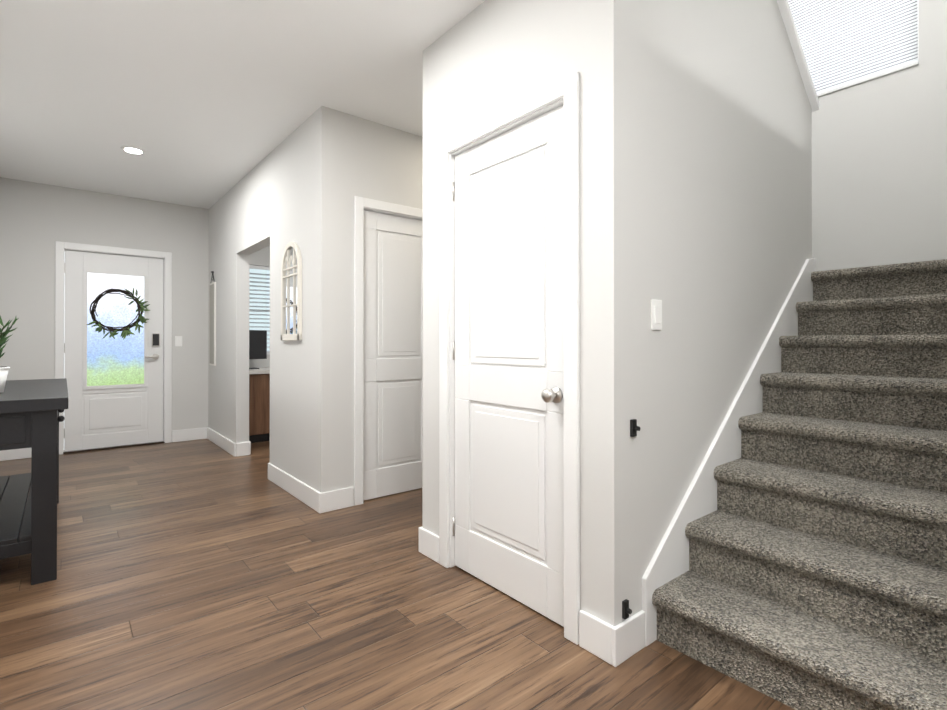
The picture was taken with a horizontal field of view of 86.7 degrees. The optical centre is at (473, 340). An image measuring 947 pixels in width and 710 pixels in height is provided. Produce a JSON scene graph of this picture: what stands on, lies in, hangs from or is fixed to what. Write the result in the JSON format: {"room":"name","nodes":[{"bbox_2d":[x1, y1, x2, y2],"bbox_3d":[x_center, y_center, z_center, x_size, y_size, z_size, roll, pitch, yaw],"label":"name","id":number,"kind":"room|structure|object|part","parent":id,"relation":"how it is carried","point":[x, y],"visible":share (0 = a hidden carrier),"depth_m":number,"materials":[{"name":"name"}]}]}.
{"room":"entrance hallway","nodes":[
{"label":"entrance hallway","id":0,"kind":"room"},
{"bbox_2d":[0,177,269,441],"bbox_3d":[-2.797,-0.192,6.101,4.720,2.650,0.140,0,0,-39],"label":"wall","id":1,"kind":"structure","parent":0,"point":[37,220],"depth_m":5.12,"materials":[{"name":"white paint"}]},
{"bbox_2d":[0,448,31,460],"bbox_3d":[-4.286,1.062,4.775,0.443,0.130,0.016,0,0,-39],"label":"baseboard","id":2,"kind":"structure","parent":1,"relation":"attached to","point":[23,453],"depth_m":4.73,"materials":[{"name":"white wood"}]},
{"bbox_2d":[64,250,162,451],"bbox_3d":[-3.749,0.112,5.258,0.853,2.019,0.105,0,0,-39],"label":"front door","id":3,"kind":"structure","parent":1,"relation":"in","point":[115,391],"depth_m":5.25,"materials":[{"name":"painted wood"},{"name":"glass"}]},
{"bbox_2d":[87,288,149,339],"bbox_3d":[-3.710,-0.284,5.257,0.561,0.564,0.046,0,0,-39],"label":"wreath","id":4,"kind":"object","parent":3,"relation":"attached to","point":[126,329],"visible":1,"depth_m":5.27,"materials":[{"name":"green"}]},
{"bbox_2d":[55,241,171,454],"bbox_3d":[-3.770,0.079,5.292,0.992,2.101,0.157,0,0,-39],"label":"door frame","id":5,"kind":"structure","parent":1,"relation":"attached to","point":[62,247],"depth_m":5.30,"materials":[{"name":"white wood"}]},
{"bbox_2d":[63,441,164,453],"bbox_3d":[-3.769,1.121,5.285,0.870,0.018,0.142,0,0,-39],"label":"sill","id":6,"kind":"structure","parent":1,"relation":"attached to","point":[106,448],"depth_m":5.21,"materials":[{"name":"brown metal"}]},
{"bbox_2d":[175,336,181,345],"bbox_3d":[-3.291,0.011,5.598,0.070,0.115,0.010,0,0,-39],"label":"light switch","id":7,"kind":"object","parent":1,"relation":"attached to","point":[178,340],"visible":1,"depth_m":5.59,"materials":[{"name":"white plastic"}]},
{"bbox_2d":[172,428,203,441],"bbox_3d":[-3.213,1.066,5.654,0.323,0.130,0.016,0,0,-39],"label":"baseboard","id":8,"kind":"structure","parent":1,"relation":"attached to","point":[195,433],"depth_m":5.64,"materials":[{"name":"white wood"}]},
{"bbox_2d":[249,265,269,354],"bbox_3d":[-2.353,-0.365,6.444,1.100,1.100,0.131,0,0,-39],"label":"window blinds","id":9,"kind":"object","parent":1,"relation":"attached to","point":[259,297],"depth_m":6.22,"materials":[{"name":"white plastic"}]},
{"bbox_2d":[0,0,484,208],"bbox_3d":[0.201,-1.584,2.384,4.800,0.100,9.800,0,0,-39],"label":"ceiling","id":10,"kind":"structure","parent":0,"point":[207,104],"depth_m":2.97,"materials":[{"name":"white paint"}]},
{"bbox_2d":[120,145,145,153],"bbox_3d":[-2.721,-1.519,4.010,0.170,0.014,0.170,0,0,-39],"label":"recessed light","id":11,"kind":"object","parent":10,"relation":"in","point":[132,149],"visible":0.98,"depth_m":3.98,"materials":[{"name":"white plastic"}]},
{"bbox_2d":[208,112,314,487],"bbox_3d":[-2.018,-0.199,4.613,0.120,2.650,3.150,0,0,-39],"label":"wall","id":12,"kind":"structure","parent":0,"point":[267,200],"depth_m":4.02,"materials":[{"name":"white paint"}]},
{"bbox_2d":[209,271,215,365],"bbox_3d":[-2.909,-0.244,5.583,0.029,1.050,0.240,0,0,-39],"label":"sign plaque","id":13,"kind":"object","parent":12,"relation":"attached to","point":[212,343],"visible":0.98,"depth_m":5.54,"materials":[{"name":"white wood"}]},
{"bbox_2d":[204,427,239,456],"bbox_3d":[-2.681,1.065,5.313,0.020,0.130,1.216,0,0,-39],"label":"baseboard","id":14,"kind":"structure","parent":12,"relation":"attached to","point":[231,447],"depth_m":5.20,"materials":[{"name":"white wood"}]},
{"bbox_2d":[240,441,250,454],"bbox_3d":[-2.573,1.065,5.389,0.020,0.130,1.196,0,0,-39],"label":"baseboard","id":15,"kind":"structure","parent":12,"relation":"attached to","point":[245,447],"depth_m":4.90,"materials":[{"name":"white wood"}]},
{"bbox_2d":[281,242,301,340],"bbox_3d":[-1.334,-0.358,3.667,0.022,0.720,0.380,0,0,-39],"label":"arched mirror","id":16,"kind":"object","parent":12,"relation":"attached to","point":[291,295],"visible":1,"depth_m":3.66,"materials":[{"name":"white mirror"}]},
{"bbox_2d":[268,462,327,512],"bbox_3d":[-1.327,1.057,3.660,0.020,0.130,1.082,0,0,-39],"label":"baseboard","id":17,"kind":"structure","parent":12,"relation":"attached to","point":[318,501],"depth_m":3.51,"materials":[{"name":"white wood"}]},
{"bbox_2d":[314,106,422,492],"bbox_3d":[-0.038,-0.201,4.121,2.560,2.650,0.120,0,0,-39],"label":"wall","id":18,"kind":"structure","parent":0,"point":[358,156],"depth_m":3.35,"materials":[{"name":"white paint"}]},
{"bbox_2d":[328,490,335,506],"bbox_3d":[-1.268,1.058,3.796,0.020,0.130,0.946,0,0,-39],"label":"baseboard","id":19,"kind":"structure","parent":18,"relation":"attached to","point":[331,494],"depth_m":3.29,"materials":[{"name":"white wood"}]},
{"bbox_2d":[354,196,422,505],"bbox_3d":[-0.555,0.072,3.686,0.752,2.101,0.137,0,0,-39],"label":"door frame","id":20,"kind":"structure","parent":18,"relation":"attached to","point":[361,204],"depth_m":3.42,"materials":[{"name":"white wood"}]},
{"bbox_2d":[363,210,422,500],"bbox_3d":[-0.530,0.104,3.648,0.613,2.019,0.107,0,0,-39],"label":"hall door","id":21,"kind":"structure","parent":18,"relation":"in","point":[393,372],"depth_m":3.63,"materials":[{"name":"white wood"}]},
{"bbox_2d":[0,439,794,709],"bbox_3d":[0.394,1.167,2.530,5.300,0.100,9.800,0,0,-39],"label":"floor","id":22,"kind":"structure","parent":0,"point":[203,574],"depth_m":2.01,"materials":[{"name":"brown wood"}]},
{"bbox_2d":[0,378,67,584],"bbox_3d":[-2.605,0.693,2.777,0.550,0.850,1.600,0,0,-39],"label":"console table","id":23,"kind":"object","parent":22,"relation":"on","point":[30,411],"visible":1,"depth_m":2.31,"materials":[{"name":"black wood"}]},
{"bbox_2d":[0,315,18,392],"bbox_3d":[-2.443,0.037,2.518,0.243,0.458,0.196,0,0,-39],"label":"potted plant","id":24,"kind":"object","parent":23,"relation":"on","point":[4,370],"visible":1,"depth_m":2.55,"materials":[{"name":"green plant"}]},
{"bbox_2d":[249,375,269,442],"bbox_3d":[-2.523,0.752,5.804,0.573,0.760,0.658,0,0,-39],"label":"base cabinet","id":25,"kind":"object","parent":22,"relation":"on","point":[259,404],"depth_m":5.52,"materials":[{"name":"brown wood"}]},
{"bbox_2d":[249,367,269,374],"bbox_3d":[-2.071,0.354,6.159,1.740,0.040,0.683,0,0,-39],"label":"countertop","id":26,"kind":"structure","parent":25,"relation":"on","point":[262,370],"depth_m":5.53,"materials":[{"name":"white stone"}]},
{"bbox_2d":[249,330,266,368],"bbox_3d":[-2.603,0.106,5.768,0.497,0.449,0.248,0,0,-39],"label":"monitor","id":27,"kind":"object","parent":26,"relation":"on","point":[257,344],"visible":0.33,"depth_m":5.88,"materials":[{"name":"black plastic"}]},
{"bbox_2d":[652,259,946,709],"bbox_3d":[1.644,0.358,2.756,2.685,1.520,2.020,0,0,-39],"label":"carpeted staircase","id":28,"kind":"structure","parent":22,"relation":"on","point":[814,577],"depth_m":1.85,"materials":[{"name":"grey carpet"}]},
{"bbox_2d":[422,0,585,611],"bbox_3d":[0.116,-0.209,2.276,0.120,2.650,1.070,0,0,-39],"label":"wall","id":29,"kind":"structure","parent":0,"point":[484,60],"depth_m":2.27,"materials":[{"name":"white paint"}]},
{"bbox_2d":[419,527,438,554],"bbox_3d":[0.645,1.056,3.403,2.406,0.130,0.020,0,0,-39],"label":"baseboard","id":30,"kind":"structure","parent":29,"relation":"attached to","point":[428,541],"depth_m":2.57,"materials":[{"name":"white wood"}]},
{"bbox_2d":[453,105,563,626],"bbox_3d":[0.118,0.098,2.187,0.107,2.019,0.730,0,0,-39],"label":"closet door","id":31,"kind":"structure","parent":29,"relation":"in","point":[508,358],"depth_m":2.16,"materials":[{"name":"white wood"}]},
{"bbox_3d":[0.096,0.090,2.188,0.074,1.740,0.700,0,0,-39],"label":"knob","id":32,"kind":"part","parent":31,"relation":"part of","materials":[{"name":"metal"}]},
{"bbox_2d":[439,72,579,644],"bbox_3d":[0.156,0.065,2.212,0.137,2.101,0.869,0,0,-39],"label":"trim","id":33,"kind":"structure","parent":29,"relation":"attached to","point":[564,92],"depth_m":1.93,"materials":[{"name":"white wood"}]},
{"bbox_2d":[586,0,811,625],"bbox_3d":[1.213,-0.911,2.408,1.980,4.054,0.120,0,0,-39],"label":"wall","id":34,"kind":"structure","parent":0,"point":[699,168],"depth_m":1.98,"materials":[{"name":"white paint"}]},
{"bbox_2d":[622,599,631,618],"bbox_3d":[0.538,0.943,1.752,0.025,0.060,0.028,0,0,-39],"label":"wall bracket","id":35,"kind":"object","parent":34,"relation":"attached to","point":[626,611],"visible":0.96,"depth_m":1.75,"materials":[{"name":"black metal"}]},
{"bbox_2d":[630,419,639,436],"bbox_3d":[0.577,0.313,1.785,0.025,0.060,0.030,0,0,-39],"label":"plate","id":36,"kind":"object","parent":34,"relation":"attached to","point":[634,428],"visible":0.98,"depth_m":1.78,"materials":[{"name":"black metal"}]},
{"bbox_2d":[651,299,661,329],"bbox_3d":[0.694,-0.096,1.895,0.070,0.115,0.010,0,0,-39],"label":"light switch","id":37,"kind":"object","parent":34,"relation":"attached to","point":[656,314],"visible":1,"depth_m":1.89,"materials":[{"name":"white plastic"}]},
{"bbox_2d":[642,258,814,646],"bbox_3d":[1.321,0.314,2.402,1.812,1.605,0.018,0,0,-39],"label":"trim","id":38,"kind":"structure","parent":34,"relation":"attached to","point":[669,561],"depth_m":2.17,"materials":[{"name":"white wood"}]},
{"bbox_2d":[777,0,818,111],"bbox_3d":[1.220,-2.178,2.420,2.000,1.617,0.190,0,0,-39],"label":"trim","id":39,"kind":"structure","parent":34,"relation":"on","point":[792,33],"depth_m":2.80,"materials":[{"name":"white wood"}]},
{"bbox_2d":[812,0,946,270],"bbox_3d":[2.729,-1.578,3.653,0.120,5.400,2.260,0,0,-39],"label":"wall","id":40,"kind":"structure","parent":0,"point":[879,170],"depth_m":3.43,"materials":[{"name":"white paint"}]},
{"bbox_2d":[788,0,918,96],"bbox_3d":[2.717,-2.473,3.648,0.114,1.310,0.800,0,0,-39],"label":"window blinds","id":41,"kind":"object","parent":40,"relation":"attached to","point":[846,43],"visible":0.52,"depth_m":3.59,"materials":[{"name":"white"}]}
]}

